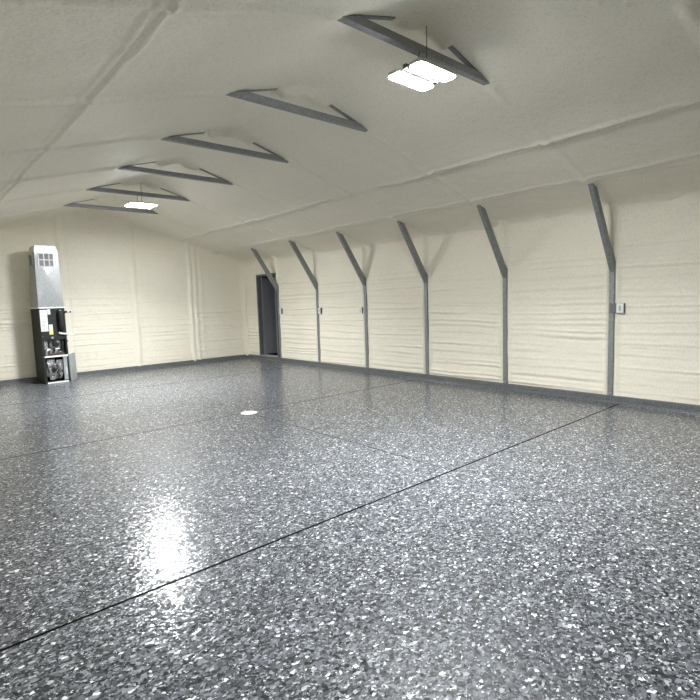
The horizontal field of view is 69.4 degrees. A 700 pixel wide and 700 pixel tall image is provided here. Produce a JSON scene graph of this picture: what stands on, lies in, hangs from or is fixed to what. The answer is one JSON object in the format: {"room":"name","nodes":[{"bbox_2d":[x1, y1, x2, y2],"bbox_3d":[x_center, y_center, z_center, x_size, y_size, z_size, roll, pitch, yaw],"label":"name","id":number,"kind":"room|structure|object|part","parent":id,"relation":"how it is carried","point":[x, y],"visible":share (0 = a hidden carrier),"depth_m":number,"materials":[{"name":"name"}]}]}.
{"room":"empty garage workshop","nodes":[
{"label":"empty garage workshop","id":0,"kind":"room"},
{"bbox_2d":[0,213,248,380],"bbox_3d":[-5.466,-1.287,10.863,7.536,3.544,0.242,-7,7,-41],"label":"wall","id":1,"kind":"structure","parent":0,"point":[135,296],"depth_m":11.21,"materials":[{"name":"beige fabric"}]},
{"bbox_2d":[0,354,247,384],"bbox_3d":[-5.425,0.473,11.027,7.250,0.090,0.130,-7,7,-41],"label":"baseboard","id":2,"kind":"structure","parent":1,"relation":"attached to","point":[114,370],"depth_m":11.46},
{"bbox_2d":[0,358,699,699],"bbox_3d":[0.147,1.022,4.747,7.350,0.150,16.997,-7,7,-41],"label":"floor","id":3,"kind":"structure","parent":0,"point":[355,535],"depth_m":3.01,"materials":[{"name":"grey plastic"}]},
{"bbox_2d":[28,245,73,383],"bbox_3d":[-5.860,-0.688,9.945,0.575,2.640,0.730,-7,8,-44],"label":"furnace","id":4,"kind":"object","parent":3,"relation":"on","point":[50,340],"visible":1,"depth_m":9.74,"materials":[{"name":"grey metal"}]},
{"bbox_2d":[28,253,33,266],"bbox_3d":[-6.059,-1.705,9.626,0.033,0.240,0.275,-7,8,-44],"label":"grille","id":5,"kind":"object","parent":4,"relation":"attached to","point":[31,255],"depth_m":9.60,"materials":[{"name":"grey metal"}]},
{"bbox_2d":[37,252,54,266],"bbox_3d":[-5.780,-1.713,9.611,0.273,0.270,0.024,-7,8,-44],"label":"grille","id":6,"kind":"object","parent":4,"relation":"attached to","point":[44,259],"depth_m":9.61,"materials":[{"name":"grey"}]},
{"bbox_3d":[-5.730,-0.570,9.745,0.421,0.467,0.008,-7,8,-44],"label":"access panel","id":7,"kind":"part","parent":4,"relation":"part of","materials":[{"name":"grey metal"}]},
{"bbox_3d":[-5.720,-0.277,9.775,0.421,0.097,0.007,-7,8,-44],"label":"panel","id":8,"kind":"part","parent":4,"relation":"part of","materials":[{"name":"grey metal"}]},
{"bbox_3d":[-5.859,-0.056,9.947,0.405,0.316,0.015,-7,8,-44],"label":"vestibule panel","id":9,"kind":"part","parent":4,"relation":"part of","materials":[{"name":"metal"}]},
{"bbox_2d":[68,352,77,380],"bbox_3d":[-5.604,0.333,10.229,0.023,0.535,0.400,-4,6,-14],"label":"access panel","id":10,"kind":"object","parent":3,"relation":"on","point":[72,361],"visible":1,"depth_m":10.19,"materials":[{"name":"grey metal"}]},
{"bbox_2d":[0,0,699,262],"bbox_3d":[0.058,-2.007,4.473,7.501,1.286,17.044,-7,7,-41],"label":"ceiling","id":11,"kind":"structure","parent":0,"point":[605,94],"depth_m":4.72,"materials":[{"name":"beige fabric"}]},
{"bbox_2d":[63,199,157,213],"bbox_3d":[-4.487,-2.800,9.551,1.725,0.311,0.060,-7,7,-41],"label":"roof truss","id":12,"kind":"object","parent":11,"relation":"attached to","point":[74,204],"visible":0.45,"depth_m":9.48,"materials":[{"name":"grey metal"}]},
{"bbox_2d":[86,183,189,200],"bbox_3d":[-3.479,-2.720,8.411,1.725,0.311,0.060,-7,7,-41],"label":"roof truss","id":13,"kind":"object","parent":11,"relation":"attached to","point":[99,188],"visible":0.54,"depth_m":8.36,"materials":[{"name":"grey metal"}]},
{"bbox_2d":[125,183,156,207],"bbox_3d":[-3.490,-2.621,8.408,0.430,0.450,0.352,-7,7,-41],"label":"light","id":14,"kind":"object","parent":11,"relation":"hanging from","point":[138,204],"visible":0.98,"depth_m":8.37,"materials":[{"name":"grey plastic"}]},
{"bbox_2d":[125,205,151,207],"bbox_3d":[-3.555,-2.411,8.510,0.422,0.009,0.128,-7,7,-41],"label":"diffuser","id":15,"kind":"object","parent":14,"relation":"attached to","point":[139,206],"depth_m":8.47,"materials":[{"name":"white plastic"}]},
{"bbox_2d":[129,203,156,205],"bbox_3d":[-3.412,-2.400,8.348,0.422,0.009,0.128,-7,7,-41],"label":"diffuser","id":16,"kind":"object","parent":14,"relation":"attached to","point":[145,204],"depth_m":8.33,"materials":[{"name":"white plastic"}]},
{"bbox_2d":[117,162,233,184],"bbox_3d":[-2.470,-2.641,7.272,1.725,0.311,0.060,-7,7,-41],"label":"roof truss","id":17,"kind":"object","parent":11,"relation":"attached to","point":[133,168],"visible":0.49,"depth_m":7.22,"materials":[{"name":"grey metal"}]},
{"bbox_2d":[161,132,287,162],"bbox_3d":[-1.461,-2.561,6.132,1.725,0.311,0.060,-7,7,-41],"label":"roof truss","id":18,"kind":"object","parent":11,"relation":"attached to","point":[176,138],"visible":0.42,"depth_m":6.07,"materials":[{"name":"grey metal"}]},
{"bbox_2d":[227,88,367,131],"bbox_3d":[-0.453,-2.481,4.992,1.725,0.311,0.060,-7,7,-41],"label":"roof truss","id":19,"kind":"object","parent":11,"relation":"attached to","point":[246,95],"visible":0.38,"depth_m":4.91,"materials":[{"name":"grey metal"}]},
{"bbox_2d":[337,14,489,84],"bbox_3d":[0.556,-2.402,3.853,1.725,0.311,0.060,-7,7,-41],"label":"roof truss","id":20,"kind":"object","parent":11,"relation":"attached to","point":[361,23],"visible":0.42,"depth_m":3.74,"materials":[{"name":"grey metal"}]},
{"bbox_2d":[388,26,455,90],"bbox_3d":[0.544,-2.302,3.849,0.430,0.450,0.352,-7,7,-41],"label":"light","id":21,"kind":"object","parent":11,"relation":"hanging from","point":[421,74],"visible":0.98,"depth_m":3.82,"materials":[{"name":"grey plastic"}]},
{"bbox_2d":[389,72,432,90],"bbox_3d":[0.480,-2.092,3.951,0.422,0.009,0.128,-7,7,-41],"label":"diffuser","id":22,"kind":"object","parent":21,"relation":"attached to","point":[410,79],"depth_m":3.92,"materials":[{"name":"white plastic"}]},
{"bbox_2d":[410,62,454,81],"bbox_3d":[0.623,-2.081,3.790,0.422,0.009,0.128,-7,7,-41],"label":"diffuser","id":23,"kind":"object","parent":21,"relation":"attached to","point":[434,70],"depth_m":3.76,"materials":[{"name":"white plastic"}]},
{"bbox_2d":[239,191,699,404],"bbox_3d":[2.772,-0.666,7.042,0.333,2.552,16.939,-7,7,-41],"label":"wall","id":24,"kind":"structure","parent":0,"point":[558,274],"depth_m":7.30,"materials":[{"name":"beige plastic"}]},
{"bbox_2d":[250,248,281,357],"bbox_3d":[-1.952,-1.103,11.913,0.732,2.645,0.064,-7,7,-41],"label":"wall post","id":25,"kind":"object","parent":24,"relation":"attached to","point":[258,257],"visible":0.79,"depth_m":11.96,"materials":[{"name":"silver metal"}]},
{"bbox_3d":[-1.695,-0.916,12.154,0.064,2.210,0.064,-7,7,-41],"label":"post","id":26,"kind":"part","parent":25,"relation":"part of","materials":[{"name":"grey metal"}]},
{"bbox_2d":[256,273,279,357],"bbox_3d":[-1.725,-0.887,12.762,0.863,2.035,0.868,-7,7,-41],"label":"door","id":27,"kind":"structure","parent":24,"relation":"in","point":[268,308],"depth_m":12.86,"materials":[{"name":"grey metal"}]},
{"bbox_2d":[288,240,320,361],"bbox_3d":[-0.944,-1.023,10.774,0.732,2.645,0.064,-7,7,-41],"label":"wall post","id":28,"kind":"object","parent":24,"relation":"attached to","point":[293,245],"visible":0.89,"depth_m":10.85,"materials":[{"name":"silver metal"}]},
{"bbox_3d":[-0.687,-0.837,11.014,0.064,2.210,0.064,-7,7,-41],"label":"post","id":29,"kind":"part","parent":28,"relation":"part of","materials":[{"name":"grey metal"}]},
{"bbox_2d":[336,231,368,367],"bbox_3d":[0.065,-0.944,9.634,0.732,2.645,0.064,-7,7,-41],"label":"wall post","id":30,"kind":"object","parent":24,"relation":"attached to","point":[341,237],"visible":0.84,"depth_m":9.74,"materials":[{"name":"silver metal"}]},
{"bbox_3d":[0.322,-0.757,9.875,0.064,2.210,0.064,-7,7,-41],"label":"post","id":31,"kind":"part","parent":30,"relation":"part of","materials":[{"name":"grey metal"}]},
{"bbox_2d":[396,221,428,373],"bbox_3d":[1.074,-0.864,8.495,0.732,2.645,0.064,-7,7,-41],"label":"wall post","id":32,"kind":"object","parent":24,"relation":"attached to","point":[423,273],"visible":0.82,"depth_m":8.62,"materials":[{"name":"silver metal"}]},
{"bbox_3d":[1.331,-0.677,8.735,0.064,2.210,0.064,-7,7,-41],"label":"post","id":33,"kind":"part","parent":32,"relation":"part of","materials":[{"name":"grey metal"}]},
{"bbox_2d":[248,354,699,413],"bbox_3d":[2.881,0.586,7.136,0.140,0.090,16.797,-7,7,-41],"label":"baseboard","id":34,"kind":"structure","parent":24,"relation":"attached to","point":[683,407],"depth_m":7.50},
{"bbox_2d":[476,205,507,382],"bbox_3d":[2.082,-0.784,7.355,0.732,2.645,0.064,-7,7,-41],"label":"wall post","id":35,"kind":"object","parent":24,"relation":"attached to","point":[503,268],"visible":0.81,"depth_m":7.49,"materials":[{"name":"silver metal"}]},
{"bbox_3d":[2.340,-0.598,7.596,0.064,2.210,0.064,-7,7,-41],"label":"post","id":36,"kind":"part","parent":35,"relation":"part of","materials":[{"name":"grey metal"}]},
{"bbox_2d":[588,183,615,394],"bbox_3d":[3.091,-0.705,6.215,0.732,2.645,0.064,-7,7,-41],"label":"wall post","id":37,"kind":"object","parent":24,"relation":"attached to","point":[610,258],"visible":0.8,"depth_m":6.37,"materials":[{"name":"silver metal"}]},
{"bbox_3d":[3.348,-0.518,6.456,0.064,2.210,0.064,-7,7,-41],"label":"post","id":38,"kind":"part","parent":37,"relation":"part of","materials":[{"name":"grey metal"}]},
{"bbox_2d":[610,303,625,312],"bbox_3d":[3.383,-0.529,6.389,0.093,0.124,0.177,-7,7,-41],"label":"electrical box","id":39,"kind":"object","parent":37,"relation":"attached to","point":[614,307],"visible":1,"depth_m":6.35,"materials":[{"name":"grey metal"}]},
{"bbox_3d":[3.380,-0.524,6.333,0.007,0.120,0.086,-7,7,-41],"label":"plate","id":40,"kind":"part","parent":39,"relation":"part of","materials":[{"name":"white plastic"}]}
]}

